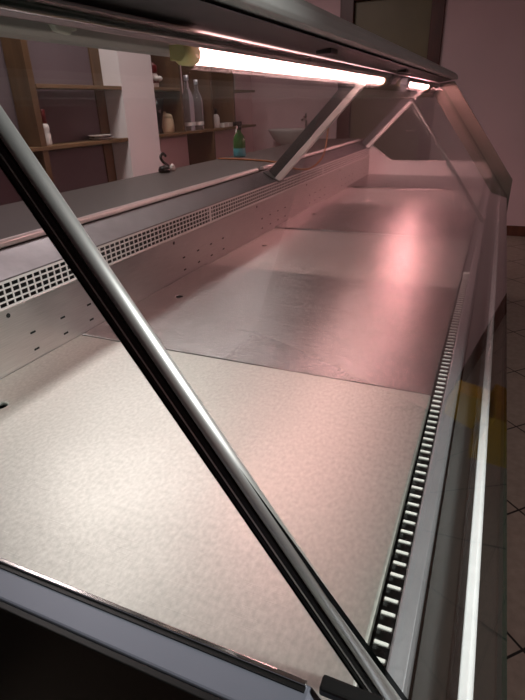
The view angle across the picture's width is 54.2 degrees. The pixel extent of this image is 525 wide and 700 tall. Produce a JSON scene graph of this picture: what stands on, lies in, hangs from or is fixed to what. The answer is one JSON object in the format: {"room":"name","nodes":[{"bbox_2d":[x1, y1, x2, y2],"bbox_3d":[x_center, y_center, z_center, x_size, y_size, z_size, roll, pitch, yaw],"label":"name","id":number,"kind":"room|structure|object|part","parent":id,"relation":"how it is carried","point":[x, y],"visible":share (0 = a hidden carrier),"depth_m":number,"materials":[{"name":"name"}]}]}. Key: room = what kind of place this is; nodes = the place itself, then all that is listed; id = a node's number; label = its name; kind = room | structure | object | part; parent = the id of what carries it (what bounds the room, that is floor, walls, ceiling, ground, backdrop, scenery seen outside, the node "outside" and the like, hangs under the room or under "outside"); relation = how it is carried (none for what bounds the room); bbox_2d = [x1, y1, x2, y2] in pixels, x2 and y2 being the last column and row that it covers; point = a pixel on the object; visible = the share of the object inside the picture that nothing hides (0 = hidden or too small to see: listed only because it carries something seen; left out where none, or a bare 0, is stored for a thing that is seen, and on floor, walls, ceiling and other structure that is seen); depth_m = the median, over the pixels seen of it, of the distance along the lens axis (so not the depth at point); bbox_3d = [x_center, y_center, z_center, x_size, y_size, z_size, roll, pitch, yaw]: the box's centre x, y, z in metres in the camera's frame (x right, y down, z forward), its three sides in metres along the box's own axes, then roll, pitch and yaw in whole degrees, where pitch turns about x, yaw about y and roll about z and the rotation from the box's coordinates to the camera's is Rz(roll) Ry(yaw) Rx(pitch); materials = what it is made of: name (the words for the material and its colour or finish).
{"room":"food shop","nodes":[
{"label":"food shop","id":0,"kind":"room"},
{"bbox_2d":[0,40,107,205],"bbox_3d":[-2.363,-0.551,1.161,0.140,2.800,6.030,9,28,21],"label":"wall","id":1,"kind":"structure","parent":0,"point":[71,115],"depth_m":3.32,"materials":[{"name":"paint"}]},
{"bbox_2d":[98,49,161,180],"bbox_3d":[-1.029,-1.843,3.780,0.300,2.800,0.390,9,28,21],"label":"wall","id":2,"kind":"structure","parent":0,"point":[131,110],"depth_m":3.71,"materials":[{"name":"paint"}]},
{"bbox_2d":[251,0,524,225],"bbox_3d":[2.600,-2.525,4.972,5.900,2.800,0.120,9,28,21],"label":"wall","id":3,"kind":"structure","parent":0,"point":[483,41],"depth_m":5.10,"materials":[{"name":"paint"}]},
{"bbox_2d":[159,65,253,167],"bbox_3d":[-0.607,-2.437,4.996,0.012,2.800,2.430,9,28,21],"label":"wall","id":4,"kind":"structure","parent":3,"relation":"attached to","point":[175,148],"depth_m":5.61,"materials":[{"name":"paint"}]},
{"bbox_2d":[150,55,255,164],"bbox_3d":[-0.569,-2.033,4.844,0.288,2.100,1.880,9,28,21],"label":"shelving unit","id":5,"kind":"object","parent":4,"relation":"attached to","point":[216,89],"visible":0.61,"depth_m":4.66,"materials":[{"name":"brown wood"}]},
{"bbox_2d":[151,62,162,86],"bbox_3d":[-0.850,-2.130,3.942,0.145,0.205,0.118,9,28,21],"label":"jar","id":6,"kind":"object","parent":5,"relation":"on","point":[156,78],"visible":0.45,"depth_m":3.92,"materials":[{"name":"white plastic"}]},
{"bbox_3d":[-0.864,-2.176,3.925,0.104,0.107,0.104,9,28,21],"label":"lid","id":7,"kind":"part","parent":6,"relation":"part of","materials":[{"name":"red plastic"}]},
{"bbox_2d":[155,98,163,133],"bbox_3d":[-0.821,-1.836,4.030,0.124,0.255,0.124,9,28,21],"label":"vase","id":8,"kind":"object","parent":5,"relation":"on","point":[159,102],"visible":0.59,"depth_m":3.99,"materials":[{"name":"glass"}]},
{"bbox_3d":[-0.874,-2.062,4.065,0.288,0.022,0.380,9,28,21],"label":"shelf","id":9,"kind":"part","parent":5,"relation":"part of","materials":[{"name":"brown wood"}]},
{"bbox_2d":[162,111,174,132],"bbox_3d":[-0.796,-1.862,4.193,0.144,0.160,0.144,9,28,21],"label":"jar","id":10,"kind":"object","parent":5,"relation":"on","point":[167,122],"visible":0.64,"depth_m":4.15,"materials":[{"name":"beige ceramic"}]},
{"bbox_3d":[-0.797,-1.913,4.169,0.128,0.048,0.128,9,28,21],"label":"lid","id":11,"kind":"part","parent":10,"relation":"part of","materials":[{"name":"beige metal"}]},
{"bbox_2d":[182,75,195,130],"bbox_3d":[-0.642,-2.126,4.420,0.106,0.432,0.106,9,28,21],"label":"glass bottle","id":12,"kind":"object","parent":5,"relation":"on","point":[188,101],"visible":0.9,"depth_m":4.40,"materials":[{"name":"white"}]},
{"bbox_2d":[193,79,203,129],"bbox_3d":[-0.579,-2.178,4.559,0.098,0.402,0.098,9,28,21],"label":"glass bottle","id":13,"kind":"object","parent":5,"relation":"on","point":[198,104],"visible":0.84,"depth_m":4.53,"materials":[{"name":"white"}]},
{"bbox_3d":[-0.570,-2.070,4.826,0.288,0.022,1.880,9,28,21],"label":"shelf","id":14,"kind":"part","parent":5,"relation":"part of","materials":[{"name":"brown wood"}]},
{"bbox_2d":[214,109,219,127],"bbox_3d":[-0.441,-2.200,4.870,0.066,0.166,0.066,9,28,21],"label":"bottle","id":15,"kind":"object","parent":5,"relation":"on","point":[216,117],"visible":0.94,"depth_m":4.85,"materials":[{"name":"white plastic"}]},
{"bbox_2d":[220,123,227,126],"bbox_3d":[-0.381,-2.191,4.996,0.062,0.038,0.080,9,28,21],"label":"carton","id":16,"kind":"object","parent":5,"relation":"on","point":[221,124],"visible":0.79,"depth_m":4.96,"materials":[{"name":"cardboard"}]},
{"bbox_3d":[-0.306,-2.650,5.258,0.288,0.022,0.490,9,28,21],"label":"shelf","id":17,"kind":"part","parent":5,"relation":"part of","materials":[{"name":"brown wood"}]},
{"bbox_2d":[268,113,306,144],"bbox_3d":[0.321,-2.395,5.806,0.524,0.519,0.399,9,28,21],"label":"washbasin","id":18,"kind":"object","parent":3,"relation":"attached to","point":[283,136],"visible":0.54,"depth_m":5.68,"materials":[{"name":"ceramic"}]},
{"bbox_3d":[0.321,-2.405,5.800,0.524,0.178,0.398,9,28,21],"label":"bowl","id":19,"kind":"part","parent":18,"relation":"part of","materials":[{"name":"ceramic"}]},
{"bbox_2d":[282,128,304,129],"bbox_3d":[0.402,-2.504,5.910,0.440,0.098,0.075,9,28,21],"label":"sink","id":20,"kind":"object","parent":18,"relation":"attached to","point":[282,128],"depth_m":5.89,"materials":[{"name":"ceramic"}]},
{"bbox_2d":[301,113,306,127],"bbox_3d":[0.482,-2.578,5.761,0.063,0.159,0.127,9,28,21],"label":"tap","id":21,"kind":"object","parent":18,"relation":"on","point":[304,119],"depth_m":5.76,"materials":[{"name":"silver metal"}]},
{"bbox_2d":[336,0,445,159],"bbox_3d":[1.326,-2.540,5.552,1.030,2.400,0.150,9,28,21],"label":"door","id":22,"kind":"structure","parent":3,"relation":"in","point":[416,26],"depth_m":5.25,"materials":[{"name":"brown wood"}]},
{"bbox_2d":[507,225,524,236],"bbox_3d":[3.566,-1.129,5.115,3.820,0.105,0.018,9,28,21],"label":"baseboard","id":23,"kind":"structure","parent":3,"relation":"attached to","point":[511,230],"depth_m":5.45,"materials":[{"name":"brown wood"}]},
{"bbox_2d":[507,236,524,699],"bbox_3d":[0.879,0.605,1.896,5.900,0.100,8.850,9,28,21],"label":"floor","id":24,"kind":"structure","parent":0,"point":[515,244],"depth_m":2.05,"materials":[{"name":"tile"}]},
{"bbox_2d":[0,37,128,184],"bbox_3d":[-1.548,-0.926,2.649,0.159,2.150,2.630,9,28,21],"label":"shelving unit","id":25,"kind":"object","parent":24,"relation":"on","point":[23,86],"visible":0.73,"depth_m":2.99,"materials":[{"name":"brown wood"}]},
{"bbox_2d":[40,109,51,145],"bbox_3d":[-1.301,-1.325,3.056,0.060,0.200,0.060,9,28,21],"label":"bottle","id":26,"kind":"object","parent":25,"relation":"on","point":[43,115],"visible":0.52,"depth_m":3.04,"materials":[{"name":"white plastic"}]},
{"bbox_3d":[-1.190,-1.659,3.240,0.148,0.022,0.778,9,28,21],"label":"shelf","id":27,"kind":"part","parent":25,"relation":"part of","materials":[{"name":"brown wood"}]},
{"bbox_3d":[-1.544,-0.986,2.618,0.148,0.022,2.630,9,28,21],"label":"shelf","id":28,"kind":"part","parent":25,"relation":"part of","materials":[{"name":"brown wood"}]},
{"bbox_2d":[88,134,112,139],"bbox_3d":[-1.108,-1.460,3.519,0.160,0.033,0.222,9,28,21],"label":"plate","id":29,"kind":"object","parent":25,"relation":"on","point":[97,136],"visible":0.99,"depth_m":3.48,"materials":[{"name":"white ceramic"}]},
{"bbox_3d":[-1.107,-1.457,3.492,0.136,0.015,0.177,9,28,21],"label":"dish","id":30,"kind":"part","parent":29,"relation":"part of","materials":[{"name":"white ceramic"}]},
{"bbox_3d":[-1.108,-1.459,3.516,0.144,0.015,0.187,9,28,21],"label":"dish","id":31,"kind":"part","parent":29,"relation":"part of","materials":[{"name":"white ceramic"}]},
{"bbox_3d":[-1.109,-1.460,3.540,0.144,0.015,0.187,9,28,21],"label":"dish","id":32,"kind":"part","parent":29,"relation":"part of","materials":[{"name":"white ceramic"}]},
{"bbox_2d":[0,138,364,249],"bbox_3d":[-0.279,-0.255,2.388,0.450,1.094,4.650,9,28,21],"label":"countertop","id":33,"kind":"structure","parent":24,"relation":"on","point":[18,225],"depth_m":1.80,"materials":[{"name":"metal"}]},
{"bbox_3d":[-0.518,-0.274,1.192,0.020,0.017,2.505,9,28,21],"label":"edge trim","id":34,"kind":"part","parent":33,"relation":"part of","materials":[{"name":"silver metal"}]},
{"bbox_2d":[158,152,175,172],"bbox_3d":[-0.426,-0.835,2.279,0.056,0.086,0.102,9,28,21],"label":"ornament","id":35,"kind":"object","parent":33,"relation":"on","point":[162,169],"visible":1,"depth_m":2.26,"materials":[{"name":"black plastic"}]},
{"bbox_2d":[233,121,245,156],"bbox_3d":[-0.132,-1.168,2.844,0.070,0.180,0.080,9,28,21],"label":"spray bottle","id":36,"kind":"object","parent":33,"relation":"on","point":[239,150],"visible":1,"depth_m":2.83,"materials":[{"name":"green plastic"}]},
{"bbox_2d":[218,128,328,169],"bbox_3d":[0.092,-1.092,2.467,0.801,0.414,0.180,9,28,21],"label":"cable","id":37,"kind":"object","parent":33,"relation":"on","point":[321,158],"visible":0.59,"depth_m":2.46,"materials":[{"name":"orange rubber"}]},
{"bbox_3d":[0.356,-1.177,3.028,0.020,0.017,1.825,9,28,21],"label":"edge trim","id":38,"kind":"part","parent":33,"relation":"part of","materials":[{"name":"silver metal"}]},
{"bbox_2d":[0,0,511,699],"bbox_3d":[0.428,-0.355,2.068,1.065,1.510,4.060,9,28,21],"label":"display case","id":39,"kind":"object","parent":24,"relation":"on","point":[439,632],"depth_m":0.69,"materials":[{"name":"grey metal"}]},
{"bbox_3d":[-0.299,0.200,0.495,0.901,0.264,0.032,9,28,21],"label":"panel","id":40,"kind":"part","parent":39,"relation":"part of","materials":[{"name":"grey metal"}]},
{"bbox_3d":[0.048,-0.592,2.248,0.012,0.163,3.750,9,28,21],"label":"panel","id":41,"kind":"part","parent":39,"relation":"part of","materials":[{"name":"metal"}]},
{"bbox_2d":[0,148,369,310],"bbox_3d":[0.047,-0.689,2.201,0.002,0.057,3.750,9,28,21],"label":"grille","id":42,"kind":"object","parent":39,"relation":"attached to","point":[23,287],"depth_m":1.49,"materials":[{"name":"silver metal"}]},
{"bbox_3d":[0.438,-1.006,1.870,0.028,0.021,3.730,9,28,21],"label":"hinge rail","id":43,"kind":"part","parent":39,"relation":"part of","materials":[{"name":"metal"}]},
{"bbox_2d":[0,335,430,699],"bbox_3d":[-0.187,0.158,0.835,0.812,0.018,0.622,9,28,21],"label":"tray","id":44,"kind":"object","parent":39,"relation":"on","point":[103,494],"visible":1,"depth_m":0.72,"materials":[{"name":"metal"}]},
{"bbox_2d":[0,229,473,648],"bbox_3d":[0.435,-0.453,2.125,0.837,0.004,3.762,9,28,21],"label":"display shelf","id":45,"kind":"object","parent":39,"relation":"in","point":[421,447],"depth_m":0.87,"materials":[{"name":"silver metal"}]},
{"bbox_2d":[82,264,457,400],"bbox_3d":[0.059,-0.098,1.350,0.812,0.019,0.622,9,28,21],"label":"tray","id":46,"kind":"object","parent":39,"relation":"on","point":[391,335],"visible":0.95,"depth_m":1.26,"materials":[{"name":"metal"}]},
{"bbox_2d":[169,44,386,84],"bbox_3d":[0.189,-0.813,1.505,0.039,0.036,1.657,9,28,21],"label":"lamp","id":47,"kind":"object","parent":39,"relation":"attached to","point":[183,55],"visible":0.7,"depth_m":1.04,"materials":[{"name":"white"}]},
{"bbox_2d":[169,45,174,60],"bbox_3d":[-0.142,-0.488,0.843,0.009,0.022,0.024,9,28,21],"label":"socket","id":48,"kind":"object","parent":47,"relation":"attached to","point":[171,47],"depth_m":0.83,"materials":[{"name":"plastic"}]},
{"bbox_2d":[209,228,469,292],"bbox_3d":[0.304,-0.349,1.867,0.812,0.019,0.622,9,27,22],"label":"tray","id":49,"kind":"object","parent":39,"relation":"on","point":[414,260],"visible":0.91,"depth_m":1.80,"materials":[{"name":"metal"}]},
{"bbox_2d":[275,202,473,241],"bbox_3d":[0.549,-0.606,2.381,0.812,0.019,0.622,9,28,21],"label":"tray","id":50,"kind":"object","parent":39,"relation":"on","point":[452,223],"visible":0.9,"depth_m":2.32,"materials":[{"name":"metal"}]},
{"bbox_2d":[320,187,462,208],"bbox_3d":[0.795,-0.857,2.898,0.812,0.019,0.622,9,27,22],"label":"tray","id":51,"kind":"object","parent":39,"relation":"on","point":[350,195],"visible":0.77,"depth_m":2.88,"materials":[{"name":"metal"}]},
{"bbox_2d":[347,174,451,189],"bbox_3d":[1.040,-1.113,3.413,0.812,0.020,0.622,9,28,21],"label":"tray","id":52,"kind":"object","parent":39,"relation":"on","point":[432,182],"visible":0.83,"depth_m":3.39,"materials":[{"name":"metal"}]},
{"bbox_3d":[1.193,-1.343,3.630,0.901,0.264,0.040,9,28,21],"label":"panel","id":53,"kind":"part","parent":39,"relation":"part of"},
{"bbox_3d":[0.888,-0.341,1.955,0.016,0.014,3.783,9,28,21],"label":"glass rail","id":54,"kind":"part","parent":39,"relation":"part of","materials":[{"name":"metal"}]}
]}

